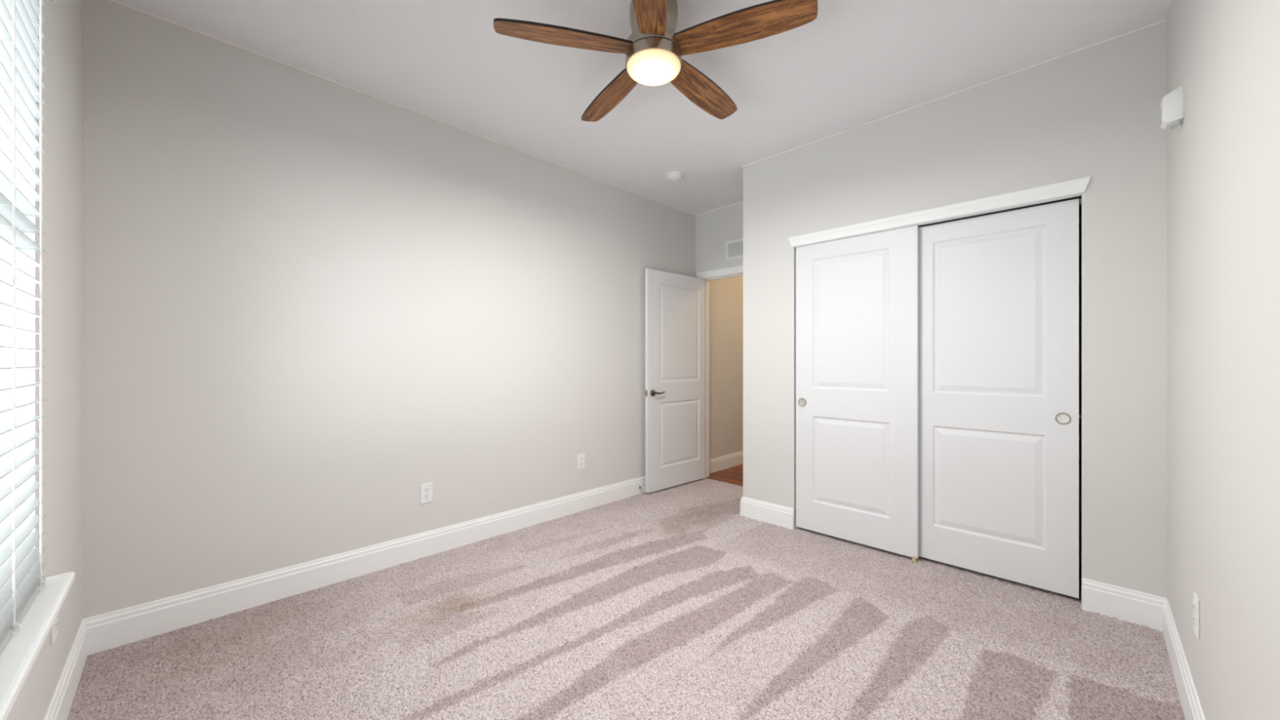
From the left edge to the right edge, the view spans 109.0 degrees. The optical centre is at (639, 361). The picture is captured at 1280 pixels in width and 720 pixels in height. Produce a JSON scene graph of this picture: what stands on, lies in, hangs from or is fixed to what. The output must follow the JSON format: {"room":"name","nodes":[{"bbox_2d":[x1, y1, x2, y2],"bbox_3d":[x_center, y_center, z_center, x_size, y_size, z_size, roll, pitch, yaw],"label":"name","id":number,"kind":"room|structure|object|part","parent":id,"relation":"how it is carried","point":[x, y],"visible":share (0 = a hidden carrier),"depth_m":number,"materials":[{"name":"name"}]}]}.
{"room":"empty bedroom","nodes":[
{"label":"empty bedroom","id":0,"kind":"room"},
{"bbox_2d":[6,0,82,719],"bbox_3d":[-1.222,-0.140,0.699,3.190,2.790,0.160,0,0,45],"label":"wall","id":1,"kind":"structure","parent":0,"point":[62,161],"depth_m":1.52,"materials":[{"name":"beige paint"}]},
{"bbox_2d":[0,0,53,655],"bbox_3d":[-1.036,-0.240,0.627,1.793,1.710,0.066,0,0,45],"label":"window blind","id":2,"kind":"object","parent":1,"relation":"attached to","point":[20,27],"visible":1,"depth_m":1.11,"materials":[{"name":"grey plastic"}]},
{"bbox_3d":[-1.420,-0.217,1.003,0.004,1.628,0.057,0,0,45],"label":"ladder cord","id":3,"kind":"part","parent":2,"relation":"part of","materials":[{"name":"white fabric"}]},
{"bbox_3d":[-1.039,0.606,0.625,1.785,0.020,0.050,0,0,45],"label":"rail","id":4,"kind":"part","parent":2,"relation":"part of","materials":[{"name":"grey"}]},
{"bbox_3d":[-1.618,-0.217,1.199,0.004,1.628,0.057,0,0,45],"label":"ladder cord","id":5,"kind":"part","parent":2,"relation":"part of","materials":[{"name":"white fabric"}]},
{"bbox_2d":[0,133,75,719],"bbox_3d":[-1.068,-0.203,0.596,1.905,1.784,0.221,0,0,45],"label":"window","id":6,"kind":"structure","parent":1,"relation":"attached to","point":[17,659],"depth_m":1.23,"materials":[{"name":"grey plastic"}]},
{"bbox_3d":[-1.043,0.653,0.621,1.905,0.072,0.151,0,0,45],"label":"sill","id":7,"kind":"part","parent":6,"relation":"part of","materials":[{"name":"white paint"}]},
{"bbox_2d":[50,614,57,644],"bbox_3d":[-1.855,0.820,1.446,0.073,0.121,0.009,0,0,45],"label":"wall outlet","id":8,"kind":"object","parent":1,"relation":"attached to","point":[54,629],"visible":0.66,"depth_m":1.43,"materials":[{"name":"white plastic"}]},
{"bbox_2d":[54,618,57,633],"bbox_3d":[-1.853,0.840,1.448,0.033,0.033,0.003,0,0,45],"label":"receptacle","id":9,"kind":"object","parent":8,"relation":"attached to","point":[56,620],"depth_m":1.45,"materials":[{"name":"grey plastic"}]},
{"bbox_2d":[44,619,87,719],"bbox_3d":[-1.160,1.137,0.761,3.190,0.152,0.015,0,0,45],"label":"baseboard","id":10,"kind":"structure","parent":1,"relation":"attached to","point":[61,702],"depth_m":1.60,"materials":[{"name":"white paint"}]},
{"bbox_2d":[82,0,742,618],"bbox_3d":[-0.111,-0.140,4.166,0.120,2.790,6.645,0,0,45],"label":"wall","id":11,"kind":"structure","parent":0,"point":[311,303],"depth_m":2.46,"materials":[{"name":"beige paint"}]},
{"bbox_2d":[82,475,644,655],"bbox_3d":[-0.852,1.137,3.324,0.015,0.152,4.086,0,0,45],"label":"baseboard","id":12,"kind":"structure","parent":11,"relation":"attached to","point":[109,630],"depth_m":2.42,"materials":[{"name":"white paint"}]},
{"bbox_2d":[420,482,432,503],"bbox_3d":[-1.331,0.820,2.845,0.009,0.121,0.073,0,0,45],"label":"wall outlet","id":13,"kind":"object","parent":11,"relation":"attached to","point":[426,489],"visible":1,"depth_m":2.84,"materials":[{"name":"white plastic"}]},
{"bbox_2d":[423,487,429,493],"bbox_3d":[-1.329,0.800,2.843,0.003,0.033,0.033,0,0,45],"label":"receptacle","id":14,"kind":"object","parent":13,"relation":"attached to","point":[426,490],"depth_m":2.84,"materials":[{"name":"grey plastic"}]},
{"bbox_2d":[423,493,429,499],"bbox_3d":[-1.329,0.840,2.843,0.003,0.033,0.033,0,0,45],"label":"receptacle","id":15,"kind":"object","parent":13,"relation":"attached to","point":[426,495],"depth_m":2.84,"materials":[{"name":"grey plastic"}]},
{"bbox_2d":[577,453,584,469],"bbox_3d":[-0.478,0.810,3.705,0.009,0.121,0.073,0,0,45],"label":"wall outlet","id":16,"kind":"object","parent":11,"relation":"attached to","point":[580,457],"visible":1,"depth_m":3.70,"materials":[{"name":"white plastic"}]},
{"bbox_2d":[644,268,705,493],"bbox_3d":[0.354,0.174,4.421,0.820,2.038,0.160,0,0,-43],"label":"door","id":17,"kind":"structure","parent":11,"relation":"in","point":[675,304],"depth_m":4.38,"materials":[{"name":"white paint"}]},
{"bbox_3d":[0.167,0.288,4.183,0.144,0.062,0.062,0,0,-43],"label":"lever handle","id":18,"kind":"part","parent":17,"relation":"part of","materials":[{"name":"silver metal"}]},
{"bbox_2d":[709,450,742,473],"bbox_3d":[1.403,1.137,5.594,0.015,0.152,2.084,0,0,45],"label":"baseboard","id":19,"kind":"structure","parent":11,"relation":"attached to","point":[721,463],"depth_m":5.15,"materials":[{"name":"white paint"}]},
{"bbox_2d":[66,463,1185,719],"bbox_3d":[1.050,1.230,3.053,3.288,0.050,6.387,0,0,45],"label":"floor","id":20,"kind":"structure","parent":0,"point":[673,602],"depth_m":1.97,"materials":[{"name":"carpet"}]},
{"bbox_2d":[911,555,919,562],"bbox_3d":[1.672,1.193,2.773,0.028,0.032,0.072,0,0,45],"label":"guide","id":21,"kind":"object","parent":20,"relation":"on","point":[914,559],"visible":0.99,"depth_m":2.75,"materials":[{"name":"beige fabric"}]},
{"bbox_2d":[115,0,1171,215],"bbox_3d":[1.063,-1.581,2.999,3.430,0.107,6.645,0,0,45],"label":"ceiling","id":22,"kind":"structure","parent":0,"point":[860,62],"depth_m":2.35,"materials":[{"name":"paint"}]},
{"bbox_2d":[493,0,817,121],"bbox_3d":[0.079,-1.388,2.016,1.275,0.294,1.245,0,0,45],"label":"ceiling fan","id":23,"kind":"object","parent":22,"relation":"hanging from","point":[654,51],"visible":1,"depth_m":1.89,"materials":[{"name":"brown wood"}]},
{"bbox_3d":[-0.310,-1.344,1.890,0.565,0.011,0.143,0,12,-13],"label":"fan blade","id":24,"kind":"part","parent":23,"relation":"part of","materials":[{"name":"brown wood"}]},
{"bbox_3d":[-0.139,-1.344,2.303,0.143,0.011,0.565,-14,7,-31],"label":"fan blade","id":25,"kind":"part","parent":23,"relation":"part of","materials":[{"name":"brown wood"}]},
{"bbox_3d":[0.030,-1.344,1.599,0.143,0.011,0.565,12,1,4],"label":"fan blade","id":26,"kind":"part","parent":23,"relation":"part of","materials":[{"name":"brown wood"}]},
{"bbox_3d":[0.060,-1.260,1.979,0.233,0.036,0.233,0,0,45],"label":"lamp shade","id":27,"kind":"part","parent":23,"relation":"part of","materials":[{"name":"beige glass"}]},
{"bbox_3d":[0.307,-1.344,2.268,0.143,0.011,0.565,-16,-10,39],"label":"fan blade","id":28,"kind":"part","parent":23,"relation":"part of","materials":[{"name":"brown wood"}]},
{"bbox_3d":[0.411,-1.344,1.833,0.565,0.011,0.143,0,-12,23],"label":"fan blade","id":29,"kind":"part","parent":23,"relation":"part of","materials":[{"name":"brown wood"}]},
{"bbox_2d":[666,171,683,182],"bbox_3d":[0.287,-1.510,3.752,0.140,0.051,0.140,0,0,45],"label":"smoke detector","id":30,"kind":"object","parent":22,"relation":"attached to","point":[673,176],"visible":1,"depth_m":3.71,"materials":[{"name":"white plastic"}]},
{"bbox_2d":[695,202,1081,564],"bbox_3d":[1.754,-0.140,3.696,3.190,2.790,0.115,0,0,45],"label":"wall","id":31,"kind":"structure","parent":0,"point":[713,228],"depth_m":4.50,"materials":[{"name":"beige paint"}]},
{"bbox_2d":[696,265,742,278],"bbox_3d":[0.932,0.142,4.420,0.954,2.126,0.017,0,0,45],"label":"trim","id":32,"kind":"structure","parent":31,"relation":"attached to","point":[735,269],"depth_m":4.54,"materials":[{"name":"white paint"}]},
{"bbox_2d":[702,272,742,477],"bbox_3d":[0.978,0.167,4.466,0.854,2.076,0.115,0,0,45],"label":"trim","id":33,"kind":"structure","parent":31,"relation":"attached to","point":[708,279],"depth_m":4.75,"materials":[{"name":"white paint"}]},
{"bbox_2d":[725,237,742,260],"bbox_3d":[0.979,-1.092,4.378,0.364,0.185,0.008,0,0,45],"label":"air vent","id":34,"kind":"object","parent":31,"relation":"in","point":[734,248],"visible":0.64,"depth_m":4.44,"materials":[{"name":"white metal"}]},
{"bbox_2d":[742,21,1167,598],"bbox_3d":[1.628,-0.140,2.858,2.190,2.790,0.115,0,0,45],"label":"wall","id":35,"kind":"structure","parent":0,"point":[1094,112],"depth_m":2.27,"materials":[{"name":"beige paint"}]},
{"bbox_2d":[740,496,794,528],"bbox_3d":[0.950,1.137,3.440,0.438,0.152,0.015,0,0,45],"label":"baseboard","id":36,"kind":"structure","parent":35,"relation":"attached to","point":[769,513],"depth_m":3.42,"materials":[{"name":"white paint"}]},
{"bbox_2d":[794,193,1081,247],"bbox_3d":[1.677,-0.814,2.804,1.487,0.030,0.098,0,0,45],"label":"door track","id":37,"kind":"object","parent":35,"relation":"attached to","point":[1077,194],"visible":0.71,"depth_m":2.56,"materials":[{"name":"white metal"}]},
{"bbox_2d":[795,225,919,559],"bbox_3d":[1.411,0.183,3.031,0.776,2.012,0.039,0,0,45],"label":"door","id":38,"kind":"structure","parent":37,"relation":"attached to","point":[857,298],"depth_m":2.99,"materials":[{"name":"white paint"}]},
{"bbox_3d":[1.158,0.291,3.259,0.057,0.057,0.005,0,0,45],"label":"finger pull","id":39,"kind":"part","parent":38,"relation":"part of","materials":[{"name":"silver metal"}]},
{"bbox_2d":[919,198,1079,598],"bbox_3d":[1.948,0.185,2.565,0.760,2.008,0.039,0,0,45],"label":"door","id":40,"kind":"structure","parent":37,"relation":"attached to","point":[999,415],"depth_m":2.51,"materials":[{"name":"white paint"}]},
{"bbox_3d":[2.161,0.291,2.331,0.057,0.057,0.005,0,0,45],"label":"finger pull","id":41,"kind":"part","parent":40,"relation":"part of","materials":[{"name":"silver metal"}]},
{"bbox_2d":[787,176,1090,247],"bbox_3d":[1.631,-0.862,2.760,1.558,0.067,0.021,0,0,45],"label":"trim","id":42,"kind":"structure","parent":35,"relation":"attached to","point":[1078,185],"depth_m":2.60,"materials":[{"name":"white paint"}]},
{"bbox_2d":[919,195,1081,227],"bbox_3d":[1.692,-0.828,2.818,1.487,0.003,0.047,0,0,45],"label":"door track","id":43,"kind":"object","parent":35,"relation":"attached to","point":[1078,197],"visible":0.36,"depth_m":2.50,"materials":[{"name":"black"}]},
{"bbox_2d":[1081,577,1166,631],"bbox_3d":[2.261,1.137,2.138,0.276,0.152,0.015,0,0,45],"label":"baseboard","id":44,"kind":"structure","parent":35,"relation":"attached to","point":[1140,608],"depth_m":2.13,"materials":[{"name":"white paint"}]},
{"bbox_2d":[1167,0,1279,719],"bbox_3d":[1.435,-0.140,1.025,0.120,2.790,4.366,0,0,45],"label":"wall","id":45,"kind":"structure","parent":0,"point":[1224,154],"depth_m":1.16,"materials":[{"name":"beige paint"}]},
{"bbox_2d":[1160,84,1183,130],"bbox_3d":[1.998,-0.948,1.716,0.054,0.135,0.072,0,0,45],"label":"sensor","id":46,"kind":"object","parent":45,"relation":"attached to","point":[1171,111],"visible":1,"depth_m":1.69,"materials":[{"name":"white plastic"}]},
{"bbox_2d":[1162,598,1205,719],"bbox_3d":[1.160,1.137,0.844,0.015,0.152,3.403,0,0,45],"label":"baseboard","id":47,"kind":"structure","parent":45,"relation":"attached to","point":[1189,700],"depth_m":1.65,"materials":[{"name":"white paint"}]},
{"bbox_2d":[1193,592,1199,639],"bbox_3d":[1.765,0.805,1.449,0.009,0.121,0.073,0,0,45],"label":"wall outlet","id":48,"kind":"object","parent":45,"relation":"attached to","point":[1196,601],"visible":1,"depth_m":1.43,"materials":[{"name":"white plastic"}]},
{"bbox_2d":[1193,601,1195,615],"bbox_3d":[1.763,0.785,1.451,0.003,0.033,0.033,0,0,45],"label":"receptacle","id":49,"kind":"object","parent":48,"relation":"attached to","point":[1194,602],"depth_m":1.44,"materials":[{"name":"grey plastic"}]},
{"bbox_2d":[1193,613,1195,627],"bbox_3d":[1.763,0.825,1.451,0.003,0.033,0.033,0,0,45],"label":"receptacle","id":50,"kind":"object","parent":48,"relation":"attached to","point":[1194,615],"depth_m":1.44,"materials":[{"name":"grey plastic"}]}
]}

